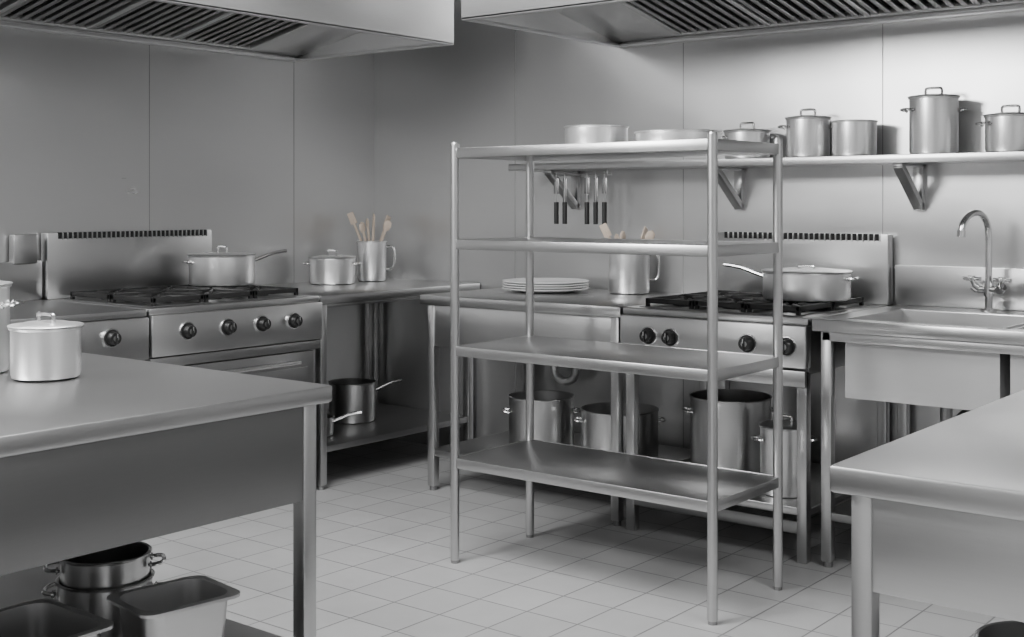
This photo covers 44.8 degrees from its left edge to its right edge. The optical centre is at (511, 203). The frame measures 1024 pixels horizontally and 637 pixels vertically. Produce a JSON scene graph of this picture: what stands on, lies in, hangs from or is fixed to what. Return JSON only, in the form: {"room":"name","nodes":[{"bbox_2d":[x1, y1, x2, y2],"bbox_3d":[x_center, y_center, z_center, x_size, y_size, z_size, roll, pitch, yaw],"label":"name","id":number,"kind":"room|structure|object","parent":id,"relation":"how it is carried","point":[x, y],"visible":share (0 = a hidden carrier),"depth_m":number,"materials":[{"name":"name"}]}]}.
{"room":"commercial kitchen","nodes":[
{"label":"commercial kitchen","id":0,"kind":"room"},
{"bbox_2d":[0,27,373,409],"bbox_3d":[-3.227,-0.184,4.055,0.101,3.000,7.730,0,0,38],"label":"wall","id":1,"kind":"structure","parent":0,"point":[263,155],"depth_m":6.08,"materials":[{"name":"metal"}]},
{"bbox_2d":[141,439,1011,636],"bbox_3d":[-0.339,1.366,1.822,7.400,0.100,7.830,0,0,38],"label":"floor","id":2,"kind":"structure","parent":0,"point":[384,567],"depth_m":4.47,"materials":[{"name":"tile"}]},
{"bbox_2d":[0,234,148,359],"bbox_3d":[-2.028,0.724,4.782,0.852,1.185,0.950,0,0,38],"label":"stove","id":3,"kind":"object","parent":2,"relation":"on","point":[114,331],"visible":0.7,"depth_m":4.89,"materials":[{"name":"metal"}]},
{"bbox_2d":[0,352,331,636],"bbox_3d":[-1.846,0.866,2.337,1.600,0.900,2.600,0,0,38],"label":"steel table","id":4,"kind":"object","parent":2,"relation":"on","point":[118,452],"visible":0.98,"depth_m":2.58,"materials":[{"name":"silver metal"}]},
{"bbox_2d":[0,281,24,372],"bbox_3d":[-1.327,0.285,3.062,0.216,0.261,0.192,0,0,38],"label":"stock pot","id":5,"kind":"object","parent":4,"relation":"on","point":[5,304],"visible":0.98,"depth_m":3.05,"materials":[{"name":"metal"}]},
{"bbox_2d":[7,312,83,381],"bbox_3d":[-1.114,0.337,2.969,0.174,0.158,0.174,0,0,38],"label":"cooking pot","id":6,"kind":"object","parent":4,"relation":"on","point":[40,350],"visible":1,"depth_m":2.90,"materials":[{"name":"metal"}]},
{"bbox_2d":[0,599,113,636],"bbox_3d":[-0.955,0.923,2.446,0.270,0.185,0.240,0,0,38],"label":"pan","id":7,"kind":"object","parent":4,"relation":"on","point":[39,617],"visible":1,"depth_m":2.55,"materials":[{"name":"metal"}]},
{"bbox_2d":[41,541,165,636],"bbox_3d":[-0.939,0.908,2.868,0.266,0.214,0.220,0,0,-34],"label":"pots","id":8,"kind":"object","parent":4,"relation":"on","point":[85,582],"visible":0.48,"depth_m":2.79,"materials":[{"name":"metal"}]},
{"bbox_2d":[107,575,239,636],"bbox_3d":[-0.710,0.918,2.609,0.230,0.195,0.190,0,0,-44],"label":"pan","id":9,"kind":"object","parent":4,"relation":"on","point":[195,605],"visible":1,"depth_m":2.59,"materials":[{"name":"metal"}]},
{"bbox_2d":[41,230,321,382],"bbox_3d":[-1.441,0.720,5.516,0.856,1.192,0.910,0,0,38],"label":"gas range","id":10,"kind":"object","parent":2,"relation":"on","point":[267,331],"visible":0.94,"depth_m":5.44,"materials":[{"name":"metal"}]},
{"bbox_2d":[182,245,286,286],"bbox_3d":[-1.323,0.287,5.887,0.318,0.186,0.493,0,0,38],"label":"saucepan","id":11,"kind":"object","parent":10,"relation":"on","point":[206,269],"visible":1,"depth_m":5.71,"materials":[{"name":"metal"}]},
{"bbox_2d":[259,278,479,489],"bbox_3d":[-0.828,0.866,6.348,0.790,0.900,1.135,0,0,38],"label":"prep table","id":12,"kind":"object","parent":2,"relation":"on","point":[391,421],"depth_m":6.20,"materials":[{"name":"metal"}]},
{"bbox_2d":[302,249,361,284],"bbox_3d":[-0.936,0.326,6.469,0.279,0.179,0.250,0,0,38],"label":"pot","id":13,"kind":"object","parent":12,"relation":"on","point":[327,269],"visible":1,"depth_m":6.37,"materials":[{"name":"metal"}]},
{"bbox_2d":[327,410,362,436],"bbox_3d":[-0.902,1.054,5.972,0.334,0.123,0.180,0,0,24],"label":"saucepan","id":14,"kind":"object","parent":12,"relation":"on","point":[330,418],"visible":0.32,"depth_m":5.97,"materials":[{"name":"metal"}]},
{"bbox_2d":[328,378,401,423],"bbox_3d":[-0.789,1.014,6.433,0.265,0.203,0.376,0,0,38],"label":"saucepan","id":15,"kind":"object","parent":12,"relation":"on","point":[348,394],"visible":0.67,"depth_m":6.31,"materials":[{"name":"metal"}]},
{"bbox_2d":[347,212,395,281],"bbox_3d":[-0.756,0.228,6.719,0.227,0.374,0.240,0,0,38],"label":"utensil canister","id":16,"kind":"object","parent":12,"relation":"on","point":[372,253],"visible":1,"depth_m":6.65,"materials":[{"name":"metal"}]},
{"bbox_2d":[420,288,706,525],"bbox_3d":[0.258,0.866,5.686,1.105,0.900,0.810,0,0,38],"label":"prep table","id":17,"kind":"object","parent":2,"relation":"on","point":[494,313],"visible":0.48,"depth_m":5.49,"materials":[{"name":"metal"}]},
{"bbox_2d":[501,390,580,444],"bbox_3d":[0.136,1.004,5.745,0.329,0.242,0.310,0,0,38],"label":"stock pot","id":18,"kind":"object","parent":17,"relation":"on","point":[554,411],"visible":0.75,"depth_m":5.63,"materials":[{"name":"metal"}]},
{"bbox_2d":[502,278,588,292],"bbox_3d":[0.160,0.389,5.904,0.414,0.053,0.414,0,0,38],"label":"plate stack","id":19,"kind":"object","parent":17,"relation":"on","point":[541,285],"visible":0.86,"depth_m":5.79,"materials":[{"name":"white ceramic"}]},
{"bbox_2d":[573,402,665,457],"bbox_3d":[0.477,1.014,5.499,0.360,0.222,0.350,0,0,38],"label":"stock pot","id":20,"kind":"object","parent":17,"relation":"on","point":[595,418],"visible":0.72,"depth_m":5.39,"materials":[{"name":"metal"}]},
{"bbox_2d":[599,223,659,294],"bbox_3d":[0.552,0.251,5.779,0.224,0.328,0.253,0,0,38],"label":"utensil canister","id":21,"kind":"object","parent":17,"relation":"on","point":[628,274],"visible":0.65,"depth_m":5.70,"materials":[{"name":"metal"}]},
{"bbox_2d":[450,131,782,625],"bbox_3d":[0.349,0.543,4.399,1.103,1.545,0.483,0,0,38],"label":"shelving rack","id":22,"kind":"object","parent":2,"relation":"on","point":[710,488],"visible":1,"depth_m":4.26,"materials":[{"name":"metal"}]},
{"bbox_2d":[564,124,628,143],"bbox_3d":[0.303,-0.242,4.461,0.236,0.074,0.236,0,0,38],"label":"pot","id":23,"kind":"object","parent":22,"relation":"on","point":[584,133],"visible":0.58,"depth_m":4.36,"materials":[{"name":"metal"}]},
{"bbox_2d":[634,129,721,140],"bbox_3d":[0.567,-0.226,4.239,0.300,0.042,0.300,0,0,38],"label":"frying pan","id":24,"kind":"object","parent":22,"relation":"on","point":[658,134],"visible":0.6,"depth_m":4.11,"materials":[{"name":"metal"}]},
{"bbox_2d":[620,232,892,563],"bbox_3d":[0.993,0.720,5.059,0.805,1.192,0.876,0,0,38],"label":"gas range","id":25,"kind":"object","parent":2,"relation":"on","point":[745,318],"visible":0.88,"depth_m":4.99,"materials":[{"name":"metal"}]},
{"bbox_2d":[682,389,772,472],"bbox_3d":[0.907,0.954,5.156,0.352,0.322,0.340,0,0,38],"label":"stock pot","id":26,"kind":"object","parent":25,"relation":"on","point":[740,412],"visible":0.62,"depth_m":5.01,"materials":[{"name":"metal"}]},
{"bbox_2d":[751,414,817,497],"bbox_3d":[1.049,0.963,4.788,0.230,0.304,0.204,0,0,38],"label":"stock pot","id":27,"kind":"object","parent":25,"relation":"on","point":[766,427],"visible":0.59,"depth_m":4.70,"materials":[{"name":"metal"}]},
{"bbox_2d":[723,262,859,301],"bbox_3d":[1.148,0.311,5.015,0.358,0.139,0.494,0,0,-32],"label":"saute pan","id":28,"kind":"object","parent":25,"relation":"on","point":[802,283],"visible":0.94,"depth_m":4.82,"materials":[{"name":"metal"}]},
{"bbox_2d":[812,265,1023,567],"bbox_3d":[1.868,0.783,4.405,1.350,1.065,0.810,0,0,38],"label":"sink","id":29,"kind":"object","parent":2,"relation":"on","point":[934,347],"visible":0.61,"depth_m":4.45,"materials":[{"name":"metal"}]},
{"bbox_2d":[957,209,1011,311],"bbox_3d":[1.774,0.218,4.747,0.228,0.395,0.202,0,0,-36],"label":"kitchen faucet","id":30,"kind":"object","parent":29,"relation":"on","point":[988,289],"visible":1,"depth_m":4.78,"materials":[{"name":"silver metal"}]},
{"bbox_2d":[830,390,1023,636],"bbox_3d":[1.512,0.866,2.045,1.500,0.900,1.350,0,0,38],"label":"steel table","id":31,"kind":"object","parent":2,"relation":"on","point":[937,510],"visible":1,"depth_m":1.93,"materials":[{"name":"silver metal"}]},
{"bbox_2d":[974,620,1023,636],"bbox_3d":[0.990,0.914,2.305,0.282,0.202,0.250,0,0,38],"label":"stock pot","id":32,"kind":"object","parent":31,"relation":"on","point":[1012,628],"visible":0.95,"depth_m":2.42,"materials":[{"name":"metal"}]},
{"bbox_2d":[374,0,1023,505],"bbox_3d":[2.066,-0.184,4.847,7.400,3.000,0.101,0,0,38],"label":"wall","id":33,"kind":"structure","parent":0,"point":[495,86],"depth_m":5.88,"materials":[{"name":"metal"}]},
{"bbox_2d":[550,366,580,384],"bbox_3d":[0.362,0.689,6.033,0.430,0.405,0.094,0,0,30],"label":"drain pipe","id":34,"kind":"object","parent":33,"relation":"attached to","point":[556,375],"visible":0.31,"depth_m":6.08,"materials":[{"name":"metal"}]},
{"bbox_2d":[508,151,1023,209],"bbox_3d":[1.595,-0.084,4.977,3.900,0.221,0.285,0,0,38],"label":"wall shelf","id":35,"kind":"object","parent":33,"relation":"attached to","point":[914,189],"visible":0.92,"depth_m":5.24,"materials":[{"name":"metal"}]},
{"bbox_2d":[554,173,558,223],"bbox_3d":[0.214,-0.027,5.996,0.024,0.246,0.024,0,0,-8],"label":"spatula","id":36,"kind":"object","parent":35,"relation":"hanging from","point":[556,183],"visible":1,"depth_m":5.99,"materials":[{"name":"metal"}]},
{"bbox_2d":[562,173,566,223],"bbox_3d":[0.254,-0.027,5.965,0.023,0.246,0.024,0,0,38],"label":"kitchen knife","id":37,"kind":"object","parent":35,"relation":"hanging from","point":[564,203],"visible":1,"depth_m":5.96,"materials":[{"name":"metal"}]},
{"bbox_2d":[584,172,589,223],"bbox_3d":[0.355,-0.027,5.884,0.024,0.246,0.024,0,0,-8],"label":"spatula","id":38,"kind":"object","parent":35,"relation":"hanging from","point":[586,180],"visible":1,"depth_m":5.88,"materials":[{"name":"metal"}]},
{"bbox_2d":[593,172,597,223],"bbox_3d":[0.395,-0.027,5.853,0.023,0.246,0.024,0,0,38],"label":"kitchen knife","id":39,"kind":"object","parent":35,"relation":"hanging from","point":[595,203],"visible":1,"depth_m":5.84,"materials":[{"name":"metal"}]},
{"bbox_2d":[602,172,606,223],"bbox_3d":[0.433,-0.027,5.822,0.024,0.246,0.024,0,0,-8],"label":"spatula","id":40,"kind":"object","parent":35,"relation":"hanging from","point":[604,180],"visible":0.95,"depth_m":5.82,"materials":[{"name":"metal"}]},
{"bbox_2d":[721,122,777,158],"bbox_3d":[1.028,-0.278,5.431,0.247,0.164,0.219,0,0,38],"label":"saucepan","id":41,"kind":"object","parent":35,"relation":"on","point":[753,134],"visible":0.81,"depth_m":5.35,"materials":[{"name":"metal"}]},
{"bbox_2d":[778,108,831,156],"bbox_3d":[1.252,-0.300,5.253,0.230,0.209,0.204,0,0,38],"label":"stock pot","id":42,"kind":"object","parent":35,"relation":"on","point":[806,135],"visible":0.89,"depth_m":5.18,"materials":[{"name":"metal"}]},
{"bbox_2d":[831,119,877,155],"bbox_3d":[1.412,-0.269,5.125,0.190,0.147,0.190,0,0,38],"label":"cooking pot","id":43,"kind":"object","parent":35,"relation":"on","point":[855,136],"visible":0.82,"depth_m":5.05,"materials":[{"name":"metal"}]},
{"bbox_2d":[900,87,967,153],"bbox_3d":[1.671,-0.330,4.920,0.237,0.269,0.210,0,0,38],"label":"stock pot","id":44,"kind":"object","parent":35,"relation":"on","point":[933,118],"visible":0.91,"depth_m":4.84,"materials":[{"name":"metal"}]},
{"bbox_2d":[975,104,1023,151],"bbox_3d":[1.901,-0.288,4.736,0.235,0.184,0.208,0,0,38],"label":"stock pot","id":45,"kind":"object","parent":35,"relation":"on","point":[1004,131],"visible":0.88,"depth_m":4.66,"materials":[{"name":"metal"}]},
{"bbox_3d":[-0.339,-1.734,1.822,7.400,0.100,7.830,0,0,39],"label":"ceiling","id":46,"kind":"structure","parent":0,"visible":0},
{"bbox_2d":[0,0,453,61],"bbox_3d":[-1.928,-1.217,4.696,1.125,0.932,3.900,0,0,38],"label":"extractor hood","id":47,"kind":"object","parent":46,"relation":"hanging from","point":[283,30],"visible":1,"depth_m":5.62,"materials":[{"name":"metal"}]},
{"bbox_2d":[461,0,1023,47],"bbox_3d":[1.685,-1.217,4.327,3.900,0.932,1.180,0,0,38],"label":"extractor hood","id":48,"kind":"object","parent":46,"relation":"hanging from","point":[612,23],"visible":1,"depth_m":5.32,"materials":[{"name":"metal"}]}
]}

